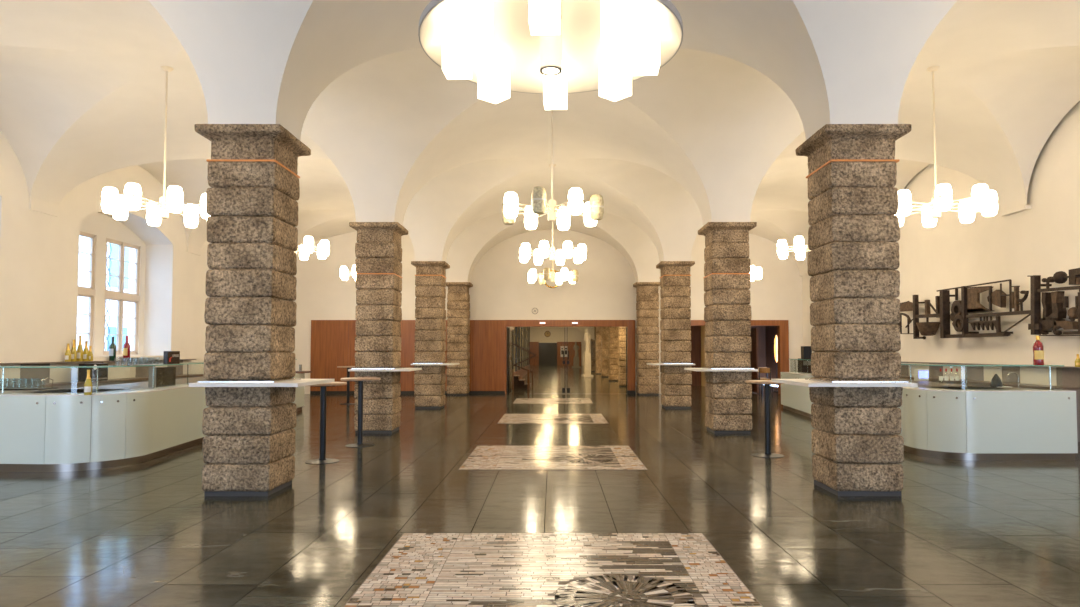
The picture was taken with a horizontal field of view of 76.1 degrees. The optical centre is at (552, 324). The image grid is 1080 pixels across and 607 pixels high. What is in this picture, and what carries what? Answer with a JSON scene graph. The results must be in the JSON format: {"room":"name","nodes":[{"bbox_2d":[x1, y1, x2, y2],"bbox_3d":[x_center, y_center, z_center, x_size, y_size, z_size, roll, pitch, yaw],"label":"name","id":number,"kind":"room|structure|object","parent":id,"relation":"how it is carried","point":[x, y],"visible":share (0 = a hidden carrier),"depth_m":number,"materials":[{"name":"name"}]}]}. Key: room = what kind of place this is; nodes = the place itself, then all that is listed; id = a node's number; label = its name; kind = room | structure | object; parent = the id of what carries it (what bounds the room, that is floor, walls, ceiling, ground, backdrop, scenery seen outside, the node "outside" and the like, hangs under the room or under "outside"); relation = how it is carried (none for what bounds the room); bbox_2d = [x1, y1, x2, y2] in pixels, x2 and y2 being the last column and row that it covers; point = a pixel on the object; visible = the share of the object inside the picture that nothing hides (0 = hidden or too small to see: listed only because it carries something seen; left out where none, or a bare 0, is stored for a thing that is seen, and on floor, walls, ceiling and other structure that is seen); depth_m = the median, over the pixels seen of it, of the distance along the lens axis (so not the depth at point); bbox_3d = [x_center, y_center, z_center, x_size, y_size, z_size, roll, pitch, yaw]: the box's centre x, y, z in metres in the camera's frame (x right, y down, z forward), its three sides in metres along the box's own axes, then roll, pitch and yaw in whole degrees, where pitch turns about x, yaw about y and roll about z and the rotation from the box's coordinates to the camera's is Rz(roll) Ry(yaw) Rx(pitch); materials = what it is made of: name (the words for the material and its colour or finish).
{"room":"theater foyer","nodes":[
{"label":"theater foyer","id":0,"kind":"room"},
{"bbox_2d":[0,131,211,373],"bbox_3d":[-9.645,-1.225,10.165,0.790,6.100,26.620,0,-2,0],"label":"wall","id":1,"kind":"structure","parent":0,"point":[39,252],"depth_m":13.45,"materials":[{"name":"beige paint"}]},
{"bbox_2d":[77,231,95,352],"bbox_3d":[-10.005,-0.675,14.312,0.189,2.600,1.270,0,-2,0],"label":"window","id":2,"kind":"structure","parent":1,"relation":"in","point":[89,291],"depth_m":14.87,"materials":[{"name":"beige paint"}]},
{"bbox_2d":[103,238,139,354],"bbox_3d":[-10.005,-0.614,15.915,0.189,2.600,1.300,0,-2,0],"label":"window","id":3,"kind":"structure","parent":1,"relation":"in","point":[120,296],"depth_m":15.88,"materials":[{"name":"beige paint"}]},
{"bbox_2d":[104,243,111,350],"bbox_3d":[-10.090,-0.627,15.551,0.018,2.511,0.368,0,-2,0],"label":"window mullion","id":4,"kind":"object","parent":3,"relation":"attached to","point":[108,243],"depth_m":15.66,"materials":[{"name":"white wood"}]},
{"bbox_2d":[508,327,529,378],"bbox_3d":[-1.730,1.047,36.747,0.140,3.600,26.480,0,-2,0],"label":"wall","id":5,"kind":"structure","parent":0,"point":[521,372],"depth_m":36.36,"materials":[{"name":"brown wood"}]},
{"bbox_2d":[508,328,513,392],"bbox_3d":[-1.510,1.267,24.890,0.100,2.250,2.600,0,-2,0],"label":"door","id":6,"kind":"structure","parent":5,"relation":"in","point":[510,333],"depth_m":24.84,"materials":[{"name":"brown paint"}]},
{"bbox_2d":[514,327,529,370],"bbox_3d":[-1.720,1.054,39.519,0.070,2.800,20.540,0,-2,0],"label":"air vent","id":7,"kind":"object","parent":5,"relation":"in","point":[525,329],"visible":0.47,"depth_m":40.88,"materials":[{"name":"black metal"}]},
{"bbox_2d":[514,327,528,370],"bbox_3d":[-2.550,0.927,49.251,0.100,4.800,42.500,0,-2,0],"label":"wall","id":8,"kind":"structure","parent":0,"point":[514,327],"depth_m":53.07,"materials":[{"name":"beige paint"}]},
{"bbox_2d":[0,0,1079,282],"bbox_3d":[-0.400,-2.814,10.201,17.720,1.880,26.570,0,-2,0],"label":"ceiling","id":9,"kind":"structure","parent":0,"point":[715,135],"depth_m":11.06,"materials":[{"name":"beige paint"}]},
{"bbox_2d":[101,66,208,227],"bbox_3d":[-5.651,-2.653,10.059,1.493,2.234,1.493,0,-2,-11],"label":"chandelier","id":10,"kind":"object","parent":9,"relation":"hanging from","point":[113,203],"visible":0.83,"depth_m":9.89,"materials":[{"name":"white glass"}]},
{"bbox_2d":[295,163,329,259],"bbox_3d":[-5.697,-2.543,15.209,1.493,2.059,1.493,1,-2,-17],"label":"chandelier","id":11,"kind":"object","parent":9,"relation":"hanging from","point":[323,248],"visible":0.45,"depth_m":15.12,"materials":[{"name":"white glass"}]},
{"bbox_2d":[340,265,355,280],"bbox_3d":[-5.508,-2.347,20.355,1.493,2.054,1.493,0,-2,-6],"label":"chandelier","id":12,"kind":"object","parent":9,"relation":"hanging from","point":[344,273],"visible":0.25,"depth_m":19.86,"materials":[{"name":"white glass"}]},
{"bbox_2d":[418,0,682,109],"bbox_3d":[-0.015,-2.859,4.833,1.808,2.214,1.808,0,-2,0],"label":"chandelier","id":13,"kind":"object","parent":9,"relation":"hanging from","point":[554,49],"visible":1,"depth_m":4.76,"materials":[{"name":"white glass"}]},
{"bbox_2d":[545,261,558,287],"bbox_3d":[-0.016,-2.232,22.102,0.596,2.131,0.056,0,-2,0],"label":"pendant","id":14,"kind":"object","parent":9,"relation":"hanging from","point":[552,261],"visible":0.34,"depth_m":22.05,"materials":[{"name":"gold metal"}]},
{"bbox_2d":[502,110,603,229],"bbox_3d":[-0.015,-2.634,10.109,1.493,2.268,1.493,0,-2,0],"label":"chandelier","id":15,"kind":"object","parent":9,"relation":"hanging from","point":[593,210],"visible":0.91,"depth_m":9.83,"materials":[{"name":"white glass"}]},
{"bbox_2d":[519,164,586,264],"bbox_3d":[-0.011,-2.485,15.307,1.493,2.166,1.493,0,-2,0],"label":"chandelier","id":16,"kind":"object","parent":9,"relation":"hanging from","point":[580,252],"visible":0.98,"depth_m":15.01,"materials":[{"name":"white glass"}]},
{"bbox_2d":[528,268,578,284],"bbox_3d":[0.000,-2.310,20.354,1.493,2.128,1.493,0,-2,0],"label":"chandelier","id":17,"kind":"object","parent":9,"relation":"hanging from","point":[532,274],"visible":0.94,"depth_m":20.05,"materials":[{"name":"white glass"}]},
{"bbox_2d":[750,265,761,280],"bbox_3d":[5.360,-2.347,20.355,1.493,2.054,1.493,0,-2,0],"label":"chandelier","id":18,"kind":"object","parent":9,"relation":"hanging from","point":[756,272],"visible":0.2,"depth_m":20.05,"materials":[{"name":"white glass"}]},
{"bbox_2d":[777,163,810,259],"bbox_3d":[5.697,-2.543,15.209,1.493,2.059,1.493,1,-2,-17],"label":"chandelier","id":19,"kind":"object","parent":9,"relation":"hanging from","point":[782,248],"visible":0.43,"depth_m":15.07,"materials":[{"name":"white glass"}]},
{"bbox_2d":[895,66,997,226],"bbox_3d":[5.564,-2.653,10.059,1.493,2.234,1.493,0,-2,6],"label":"chandelier","id":20,"kind":"object","parent":9,"relation":"hanging from","point":[984,200],"visible":0.77,"depth_m":9.70,"materials":[{"name":"white glass"}]},
{"bbox_2d":[0,365,1079,606],"bbox_3d":[-0.500,2.976,36.162,19.100,0.300,79.500,0,-2,0],"label":"floor","id":21,"kind":"structure","parent":0,"point":[959,533],"depth_m":6.15,"materials":[{"name":"stone"}]},
{"bbox_2d":[0,359,203,388],"bbox_3d":[-9.014,1.326,13.259,0.467,1.240,8.600,0,-2,0],"label":"display case","id":22,"kind":"object","parent":21,"relation":"on","point":[63,378],"visible":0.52,"depth_m":13.06,"materials":[{"name":"beige"}]},
{"bbox_2d":[65,344,70,361],"bbox_3d":[-9.160,0.527,13.034,0.102,0.340,0.102,-2,-3,34],"label":"wine bottle","id":23,"kind":"object","parent":22,"relation":"on","point":[67,353],"visible":1,"depth_m":13.01,"materials":[{"name":"yellow"}]},
{"bbox_2d":[70,340,76,361],"bbox_3d":[-9.160,0.492,13.185,0.105,0.420,0.106,-2,-3,34],"label":"wine bottle","id":24,"kind":"object","parent":22,"relation":"on","point":[73,351],"visible":0.98,"depth_m":13.15,"materials":[{"name":"yellow"}]},
{"bbox_2d":[77,336,82,360],"bbox_3d":[-9.160,0.459,13.363,0.108,0.500,0.109,-2,-3,34],"label":"wine bottle","id":25,"kind":"object","parent":22,"relation":"on","point":[79,348],"visible":0.97,"depth_m":13.33,"materials":[{"name":"yellow"}]},
{"bbox_2d":[83,341,88,360],"bbox_3d":[-9.160,0.516,13.533,0.104,0.400,0.105,-2,-3,34],"label":"wine bottle","id":26,"kind":"object","parent":22,"relation":"on","point":[85,351],"visible":0.93,"depth_m":13.50,"materials":[{"name":"yellow"}]},
{"bbox_2d":[89,346,92,360],"bbox_3d":[-9.160,0.571,13.656,0.100,0.300,0.101,-2,-3,34],"label":"wine bottle","id":27,"kind":"object","parent":22,"relation":"on","point":[90,347],"visible":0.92,"depth_m":13.63,"materials":[{"name":"yellow"}]},
{"bbox_2d":[78,363,107,381],"bbox_3d":[-8.890,0.919,13.357,0.160,0.340,0.640,0,-2,0],"label":"wine cooler","id":28,"kind":"object","parent":22,"relation":"on","point":[103,371],"visible":0.77,"depth_m":13.27,"materials":[{"name":"black"}]},
{"bbox_2d":[109,337,115,360],"bbox_3d":[-9.160,0.497,14.356,0.124,0.500,0.125,-2,-3,34],"label":"wine bottle","id":29,"kind":"object","parent":22,"relation":"on","point":[112,348],"visible":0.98,"depth_m":14.31,"materials":[{"name":"green glass"}]},
{"bbox_2d":[123,336,129,359],"bbox_3d":[-9.160,0.501,14.828,0.132,0.530,0.133,-2,-3,34],"label":"wine bottle","id":30,"kind":"object","parent":22,"relation":"on","point":[126,347],"visible":0.94,"depth_m":14.78,"materials":[{"name":"red glass"}]},
{"bbox_2d":[0,359,304,471],"bbox_3d":[-6.679,1.295,12.569,2.841,1.248,8.782,0,-2,0],"label":"counter","id":31,"kind":"object","parent":21,"relation":"on","point":[117,425],"depth_m":8.43,"materials":[{"name":"white paint"}]},
{"bbox_2d":[0,378,57,389],"bbox_3d":[-7.552,0.827,9.705,0.956,0.165,0.380,0,-2,0],"label":"glass tray","id":32,"kind":"object","parent":31,"relation":"on","point":[40,387],"visible":1,"depth_m":9.58,"materials":[{"name":"black metal"}]},
{"bbox_2d":[0,387,57,389],"bbox_3d":[-7.565,0.899,9.703,0.930,0.020,0.380,0,-2,0],"label":"tray","id":33,"kind":"object","parent":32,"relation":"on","point":[5,388],"depth_m":9.58,"materials":[{"name":"silver metal"}]},
{"bbox_2d":[84,370,91,394],"bbox_3d":[-5.548,0.688,8.238,0.084,0.300,0.085,0,-2,0],"label":"wine bottle","id":34,"kind":"object","parent":31,"relation":"on","point":[88,383],"visible":1,"depth_m":8.21,"materials":[{"name":"yellow"}]},
{"bbox_2d":[0,362,203,366],"bbox_3d":[-6.773,0.682,12.684,2.629,0.009,8.556,0,-2,0],"label":"glass shelf","id":35,"kind":"object","parent":31,"relation":"attached to","point":[135,365],"depth_m":9.23,"materials":[{"name":"clear glass"}]},
{"bbox_2d":[0,373,301,395],"bbox_3d":[-6.679,1.012,12.582,2.841,0.015,8.777,0,-2,0],"label":"countertop","id":36,"kind":"structure","parent":31,"relation":"on","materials":[{"name":"white"}]},
{"bbox_2d":[148,367,175,387],"bbox_3d":[-5.773,0.769,10.213,0.116,0.290,0.636,0,-2,-6],"label":"coffee machine","id":37,"kind":"object","parent":31,"relation":"on","point":[163,376],"visible":0.98,"depth_m":10.09,"materials":[{"name":"black"}]},
{"bbox_2d":[163,351,179,363],"bbox_3d":[-5.635,0.485,10.207,0.068,0.190,0.420,0,-2,-7],"label":"display box","id":38,"kind":"object","parent":31,"relation":"on","point":[169,357],"visible":1,"depth_m":10.13,"materials":[{"name":"black"}]},
{"bbox_2d":[296,365,311,372],"bbox_3d":[-6.175,1.012,16.698,0.550,0.300,0.350,0,-2,0],"label":"display case","id":39,"kind":"object","parent":31,"relation":"on","point":[300,366],"visible":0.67,"depth_m":16.64,"materials":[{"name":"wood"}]},
{"bbox_2d":[194,124,310,495],"bbox_3d":[-3.140,-0.137,7.226,0.870,3.700,0.868,0,-2,0],"label":"stone pillar","id":40,"kind":"structure","parent":21,"relation":"on","point":[252,205],"depth_m":6.91,"materials":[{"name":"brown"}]},
{"bbox_2d":[189,378,334,386],"bbox_3d":[-3.010,0.600,7.267,1.060,0.050,1.130,0,-2,0],"label":"shelf","id":41,"kind":"object","parent":40,"relation":"attached to","point":[294,382],"visible":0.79,"depth_m":6.72,"materials":[{"name":"white laminate"}]},
{"bbox_2d":[305,382,346,463],"bbox_3d":[-3.006,1.270,9.018,0.590,1.027,0.590,0,-2,0],"label":"table","id":42,"kind":"object","parent":21,"relation":"on","point":[322,459],"visible":0.88,"depth_m":8.98,"materials":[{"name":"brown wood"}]},
{"bbox_2d":[337,366,355,404],"bbox_3d":[-5.590,1.647,18.835,0.590,1.027,0.590,0,-2,0],"label":"table","id":43,"kind":"object","parent":21,"relation":"on","point":[347,367],"visible":0.87,"depth_m":18.79,"materials":[{"name":"black metal"}]},
{"bbox_2d":[341,377,380,446],"bbox_3d":[-2.944,1.328,10.546,0.590,1.027,0.590,0,-2,0],"label":"table","id":44,"kind":"object","parent":21,"relation":"on","point":[360,380],"visible":1,"depth_m":10.51,"materials":[{"name":"black metal"}]},
{"bbox_2d":[349,222,407,433],"bbox_3d":[-3.141,0.064,12.443,0.871,3.700,0.867,0,-2,0],"label":"stone pillar","id":45,"kind":"structure","parent":21,"relation":"on","point":[378,250],"depth_m":12.12,"materials":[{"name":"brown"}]},
{"bbox_2d":[348,367,421,370],"bbox_3d":[-3.010,0.801,12.483,1.060,0.050,1.130,0,-2,0],"label":"shelf","id":46,"kind":"object","parent":45,"relation":"attached to","point":[399,368],"visible":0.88,"depth_m":11.92,"materials":[{"name":"white laminate"}]},
{"bbox_2d":[411,261,449,408],"bbox_3d":[-3.140,0.265,17.688,0.869,3.700,0.864,0,-2,0],"label":"stone pillar","id":47,"kind":"structure","parent":21,"relation":"on","point":[430,277],"depth_m":17.36,"materials":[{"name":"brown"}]},
{"bbox_2d":[411,363,458,364],"bbox_3d":[-3.010,1.002,17.730,1.060,0.050,1.130,0,-2,0],"label":"shelf","id":48,"kind":"object","parent":47,"relation":"attached to","point":[413,363],"visible":0.9,"depth_m":17.29,"materials":[{"name":"white laminate"}]},
{"bbox_2d":[446,282,472,394],"bbox_3d":[-3.139,0.467,22.933,0.867,3.700,0.864,0,-2,0],"label":"stone pillar","id":49,"kind":"structure","parent":21,"relation":"on","point":[458,297],"depth_m":22.60,"materials":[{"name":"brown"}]},
{"bbox_2d":[512,344,535,389],"bbox_3d":[-1.125,1.580,26.859,0.977,1.777,2.000,0,-2,0],"label":"staircase","id":50,"kind":"structure","parent":21,"relation":"on","point":[517,383],"depth_m":26.43,"materials":[{"name":"brown wood"}]},
{"bbox_2d":[343,533,762,606],"bbox_3d":[0.000,1.598,4.252,2.360,0.004,2.380,0,-2,0],"label":"mosaic","id":51,"kind":"object","parent":21,"relation":"on","point":[420,569],"visible":1,"depth_m":4.47,"materials":[{"name":"brown tile"}]},
{"bbox_2d":[458,446,647,469],"bbox_3d":[0.000,1.797,9.423,2.300,0.004,2.130,0,-2,0],"label":"mosaic","id":52,"kind":"object","parent":21,"relation":"on","point":[482,457],"visible":1,"depth_m":9.22,"materials":[{"name":"brown tile"}]},
{"bbox_2d":[497,414,608,423],"bbox_3d":[0.000,2.002,14.759,2.220,0.004,2.150,0,-2,0],"label":"mosaic","id":53,"kind":"object","parent":21,"relation":"on","point":[507,418],"visible":1,"depth_m":14.51,"materials":[{"name":"brown tile"}]},
{"bbox_2d":[513,398,592,403],"bbox_3d":[0.000,2.202,19.980,2.220,0.004,2.100,0,-2,0],"label":"mosaic","id":54,"kind":"object","parent":21,"relation":"on","point":[518,400],"visible":1,"depth_m":19.71,"materials":[{"name":"brown tile"}]},
{"bbox_2d":[572,342,580,367],"bbox_3d":[2.020,2.614,59.944,0.672,2.250,0.672,0,-2,-11],"label":"statue","id":55,"kind":"object","parent":21,"relation":"on","point":[575,358],"visible":1,"depth_m":59.79,"materials":[{"name":"grey stone"}]},
{"bbox_2d":[581,329,592,376],"bbox_3d":[1.920,1.568,38.568,0.554,2.700,0.554,0,-2,-11],"label":"statue","id":56,"kind":"object","parent":21,"relation":"on","point":[587,355],"visible":0.95,"depth_m":38.41,"materials":[{"name":"stone"}]},
{"bbox_2d":[591,327,595,371],"bbox_3d":[3.049,1.672,49.020,0.705,3.294,0.711,0,-2,0],"label":"stone pier","id":57,"kind":"object","parent":21,"relation":"on","point":[593,345],"visible":0.39,"depth_m":48.68,"materials":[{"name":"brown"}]},
{"bbox_2d":[595,327,601,373],"bbox_3d":[3.050,1.472,43.825,0.710,3.294,0.713,0,-2,0],"label":"stone pier","id":58,"kind":"object","parent":21,"relation":"on","point":[598,344],"visible":0.48,"depth_m":43.48,"materials":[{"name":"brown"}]},
{"bbox_2d":[601,327,608,376],"bbox_3d":[3.052,1.273,38.630,0.702,3.294,0.709,0,-2,0],"label":"stone pier","id":59,"kind":"object","parent":21,"relation":"on","point":[604,330],"visible":0.46,"depth_m":38.30,"materials":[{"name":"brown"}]},
{"bbox_2d":[608,327,618,380],"bbox_3d":[3.054,1.073,33.432,0.714,3.294,0.712,0,-2,0],"label":"stone pier","id":60,"kind":"object","parent":21,"relation":"on","point":[613,356],"visible":0.42,"depth_m":33.08,"materials":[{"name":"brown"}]},
{"bbox_2d":[618,327,625,386],"bbox_3d":[3.049,0.874,28.237,0.715,3.293,0.711,0,-2,0],"label":"stone pier","id":61,"kind":"object","parent":21,"relation":"on","point":[622,330],"visible":0.36,"depth_m":27.89,"materials":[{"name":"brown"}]},
{"bbox_2d":[633,282,659,394],"bbox_3d":[3.139,0.467,22.934,0.868,3.700,0.868,0,-2,0],"label":"stone pillar","id":62,"kind":"structure","parent":21,"relation":"on","point":[647,297],"depth_m":22.60,"materials":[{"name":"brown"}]},
{"bbox_2d":[656,261,694,408],"bbox_3d":[3.142,0.265,17.688,0.872,3.700,0.869,0,-2,0],"label":"stone pillar","id":63,"kind":"structure","parent":21,"relation":"on","point":[675,291],"depth_m":17.35,"materials":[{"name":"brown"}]},
{"bbox_2d":[647,363,694,364],"bbox_3d":[3.010,1.002,17.730,1.060,0.050,1.130,0,-2,0],"label":"shelf","id":64,"kind":"object","parent":63,"relation":"attached to","point":[647,363],"visible":0.9,"depth_m":17.29,"materials":[{"name":"white laminate"}]},
{"bbox_2d":[698,222,756,433],"bbox_3d":[3.141,0.064,12.442,0.865,3.700,0.869,0,-2,0],"label":"stone pillar","id":65,"kind":"structure","parent":21,"relation":"on","point":[727,266],"depth_m":12.11,"materials":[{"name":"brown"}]},
{"bbox_2d":[684,367,757,370],"bbox_3d":[3.010,0.801,12.483,1.060,0.050,1.130,0,-2,0],"label":"shelf","id":66,"kind":"object","parent":65,"relation":"attached to","point":[702,368],"visible":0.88,"depth_m":11.92,"materials":[{"name":"white laminate"}]},
{"bbox_2d":[758,367,767,389],"bbox_3d":[7.605,1.980,25.325,0.420,0.861,0.455,0,-2,-9],"label":"wooden chair","id":67,"kind":"object","parent":21,"relation":"on","point":[758,367],"visible":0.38,"depth_m":25.15,"materials":[{"name":"brown wood"}]},
{"bbox_2d":[745,380,783,457],"bbox_3d":[2.965,1.290,9.536,0.590,1.027,0.590,0,-2,0],"label":"table","id":68,"kind":"object","parent":21,"relation":"on","point":[766,383],"visible":0.86,"depth_m":9.50,"materials":[{"name":"black metal"}]},
{"bbox_2d":[759,368,772,392],"bbox_3d":[7.476,1.938,24.228,0.420,0.861,0.455,-1,-2,25],"label":"wooden chair","id":69,"kind":"object","parent":21,"relation":"on","point":[761,370],"visible":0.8,"depth_m":24.08,"materials":[{"name":"brown wood"}]},
{"bbox_2d":[773,335,777,391],"bbox_3d":[7.938,1.370,24.485,0.280,2.013,0.280,0,-2,0],"label":"floor lamp","id":70,"kind":"object","parent":21,"relation":"on","point":[775,345],"visible":0.79,"depth_m":24.47,"materials":[{"name":"white"}]},
{"bbox_2d":[795,124,910,495],"bbox_3d":[3.140,-0.137,7.225,0.869,3.700,0.869,0,-2,0],"label":"stone pillar","id":71,"kind":"structure","parent":21,"relation":"on","point":[854,230],"depth_m":6.91,"materials":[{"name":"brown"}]},
{"bbox_2d":[771,378,916,386],"bbox_3d":[3.010,0.600,7.267,1.060,0.050,1.130,0,-2,0],"label":"shelf","id":72,"kind":"object","parent":71,"relation":"attached to","point":[807,382],"visible":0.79,"depth_m":6.70,"materials":[{"name":"white laminate"}]},
{"bbox_2d":[781,359,1077,460],"bbox_3d":[6.085,1.321,13.234,1.915,1.248,8.418,0,-2,2],"label":"counter","id":73,"kind":"object","parent":21,"relation":"on","point":[943,421],"depth_m":9.08,"materials":[{"name":"white paint"}]},
{"bbox_2d":[798,346,811,372],"bbox_3d":[6.200,0.855,16.887,0.320,0.660,0.306,0,-2,0],"label":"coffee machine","id":74,"kind":"object","parent":73,"relation":"on","point":[806,351],"visible":0.73,"depth_m":16.79,"materials":[{"name":"black metal"}]},
{"bbox_2d":[806,359,943,364],"bbox_3d":[6.036,0.708,13.366,1.683,0.009,8.193,0,-2,0],"label":"glass shelf","id":75,"kind":"object","parent":73,"relation":"attached to","point":[806,359],"depth_m":10.19,"materials":[{"name":"clear glass"}]},
{"bbox_2d":[914,369,928,380],"bbox_3d":[6.720,0.915,12.582,0.200,0.210,0.144,0,-2,0],"label":"payment terminal","id":76,"kind":"object","parent":73,"relation":"on","point":[919,374],"visible":1,"depth_m":12.51,"materials":[{"name":"white plastic"}]},
{"bbox_2d":[781,372,1075,391],"bbox_3d":[5.938,1.038,13.264,1.885,0.015,8.413,0,-2,0],"label":"countertop","id":77,"kind":"structure","parent":73,"relation":"on","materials":[{"name":"white"}]},
{"bbox_2d":[990,374,1002,387],"bbox_3d":[6.600,0.831,10.276,0.170,0.200,0.170,0,-2,0],"label":"tap","id":78,"kind":"object","parent":73,"relation":"on","point":[996,382],"depth_m":10.23,"materials":[{"name":"metal"}]},
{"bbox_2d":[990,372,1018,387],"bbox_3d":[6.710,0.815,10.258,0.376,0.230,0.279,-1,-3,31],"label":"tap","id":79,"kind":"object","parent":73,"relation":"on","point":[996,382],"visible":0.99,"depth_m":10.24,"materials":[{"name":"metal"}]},
{"bbox_2d":[1033,336,1043,364],"bbox_3d":[6.620,0.351,9.413,0.124,0.400,0.125,0,-2,0],"label":"wine bottle","id":80,"kind":"object","parent":73,"relation":"on","point":[1038,348],"visible":0.94,"depth_m":9.37,"materials":[{"name":"red glass"}]},
{"bbox_2d":[900,361,1079,441],"bbox_3d":[8.213,1.389,14.257,0.467,1.190,6.600,0,-2,0],"label":"display case","id":81,"kind":"object","parent":21,"relation":"on","point":[1032,377],"visible":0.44,"depth_m":12.57,"materials":[{"name":"beige"}]},
{"bbox_2d":[293,229,802,393],"bbox_3d":[-0.400,-0.714,23.465,17.900,6.100,0.200,0,-2,0],"label":"wall","id":82,"kind":"structure","parent":0,"point":[501,289],"depth_m":23.38,"materials":[{"name":"beige paint"}]},
{"bbox_2d":[310,320,504,390],"bbox_3d":[-4.895,1.035,23.272,6.546,2.390,0.040,0,-2,0],"label":"panelling","id":83,"kind":"object","parent":82,"relation":"attached to","point":[332,341],"visible":0.45,"depth_m":23.26,"materials":[{"name":"brown wood"}]},
{"bbox_2d":[310,391,504,393],"bbox_3d":[-4.895,2.280,23.233,6.550,0.100,0.026,0,-2,0],"label":"baseboard","id":84,"kind":"structure","parent":82,"relation":"attached to","point":[311,392],"depth_m":23.22,"materials":[{"name":"black"}]},
{"bbox_2d":[507,327,564,392],"bbox_3d":[-0.570,1.198,23.341,1.980,2.230,0.140,0,-2,0],"label":"door","id":85,"kind":"structure","parent":82,"relation":"in","point":[563,389],"depth_m":23.30,"materials":[{"name":"clear glass"}]},
{"bbox_2d":[505,320,634,393],"bbox_3d":[0.575,1.086,23.360,4.390,2.495,0.270,0,-2,0],"label":"door frame","id":86,"kind":"structure","parent":82,"relation":"attached to","point":[630,324],"depth_m":23.30,"materials":[{"name":"brown wood"}]},
{"bbox_2d":[567,327,626,392],"bbox_3d":[1.480,1.198,23.341,2.040,2.230,0.140,0,-2,0],"label":"door","id":87,"kind":"structure","parent":82,"relation":"in","point":[568,389],"depth_m":23.30,"materials":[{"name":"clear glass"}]},
{"bbox_2d":[691,320,788,393],"bbox_3d":[6.125,1.089,23.370,3.650,2.490,0.250,0,-2,0],"label":"door frame","id":88,"kind":"structure","parent":82,"relation":"attached to","point":[782,325],"depth_m":23.30,"materials":[{"name":"brown wood"}]},
{"bbox_2d":[530,327,590,364],"bbox_3d":[1.300,1.647,70.589,11.800,5.000,0.200,0,-2,0],"label":"wall","id":89,"kind":"structure","parent":0,"point":[558,334],"depth_m":70.52,"materials":[{"name":"beige paint"}]},
{"bbox_2d":[539,343,556,364],"bbox_3d":[-0.515,2.991,70.407,1.870,2.300,0.040,0,-2,0],"label":"door","id":90,"kind":"structure","parent":89,"relation":"in","point":[547,351],"depth_m":70.39,"materials":[{"name":"black metal"}]},
{"bbox_2d":[528,342,580,364],"bbox_3d":[-0.750,2.941,70.404,7.300,2.400,0.050,0,-2,0],"label":"panelling","id":91,"kind":"object","parent":89,"relation":"attached to","point":[534,346],"visible":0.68,"depth_m":70.38,"materials":[{"name":"brown wood"}]},
{"bbox_2d":[564,346,567,356],"bbox_3d":[1.326,2.724,70.365,0.340,1.100,0.024,0,-2,0],"label":"poster","id":92,"kind":"object","parent":91,"relation":"attached to","point":[565,347],"visible":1,"depth_m":70.36,"materials":[{"name":"white paper"}]},
{"bbox_2d":[574,327,593,339],"bbox_3d":[1.400,0.419,45.142,2.600,1.200,0.250,0,-2,0],"label":"wall","id":93,"kind":"structure","parent":0,"point":[582,329],"depth_m":45.02,"materials":[{"name":"beige paint"}]},
{"bbox_2d":[690,326,700,385],"bbox_3d":[4.900,0.948,28.955,2.600,3.200,0.100,0,-2,0],"label":"wall","id":94,"kind":"structure","parent":0,"point":[695,340],"depth_m":28.90,"materials":[{"name":"brown wood"}]},
{"bbox_2d":[701,326,706,385],"bbox_3d":[6.300,0.841,47.012,0.200,4.800,46.980,0,-2,0],"label":"wall","id":95,"kind":"structure","parent":0,"point":[703,335],"depth_m":28.62,"materials":[{"name":"brown wood"}]},
{"bbox_2d":[751,326,777,384],"bbox_3d":[8.000,0.881,27.206,3.200,3.200,7.400,0,-2,0],"label":"wall","id":96,"kind":"structure","parent":0,"point":[765,333],"depth_m":30.70,"materials":[{"name":"brown paint"}]},
{"bbox_2d":[749,327,758,392],"bbox_3d":[6.975,1.254,24.815,0.050,2.230,2.550,0,-2,0],"label":"door","id":97,"kind":"structure","parent":96,"relation":"in","point":[754,331],"depth_m":23.80,"materials":[{"name":"brown wood"}]},
{"bbox_2d":[802,101,1079,365],"bbox_3d":[8.550,-1.225,10.165,0.200,6.100,26.820,0,-2,0],"label":"wall","id":98,"kind":"structure","parent":0,"point":[1043,239],"depth_m":13.21,"materials":[{"name":"beige paint"}]},
{"bbox_2d":[897,268,1079,338],"bbox_3d":[8.202,-0.254,13.448,0.494,1.072,6.165,0,-2,0],"label":"relief","id":99,"kind":"object","parent":98,"relation":"attached to","point":[1054,304],"visible":0.94,"depth_m":12.67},
{"bbox_2d":[916,322,939,335],"bbox_3d":[8.190,0.095,15.064,0.470,0.290,0.465,0,-2,0],"label":"bowl","id":100,"kind":"object","parent":99,"relation":"on","point":[925,328],"depth_m":14.92,"materials":[{"name":"brown wicker"}]},
{"bbox_3d":[8.334,0.707,10.180,0.228,0.140,1.560,0,-2,0],"label":"wall ledge","id":101,"kind":"object","parent":98,"relation":"attached to","visible":0},
{"bbox_2d":[1075,354,1079,366],"bbox_3d":[8.270,0.563,10.870,0.084,0.200,0.085,0,-2,0],"label":"wine bottle","id":102,"kind":"object","parent":101,"relation":"on","point":[1077,361],"visible":1,"depth_m":10.85,"materials":[{"name":"yellow glass"}]},
{"label":"outside","id":103,"kind":"structure","parent":0,"visible":0},
{"bbox_3d":[-25.075,2.169,9.924,29.850,0.100,60.000,0,-2,0],"label":"ground","id":104,"kind":"structure","parent":103,"visible":0},
{"bbox_2d":[76,236,134,350],"bbox_3d":[-17.630,-1.425,14.065,0.340,12.800,44.000,0,-2,0],"label":"facade","id":105,"kind":"object","parent":104,"relation":"on","point":[84,242],"visible":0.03,"depth_m":27.35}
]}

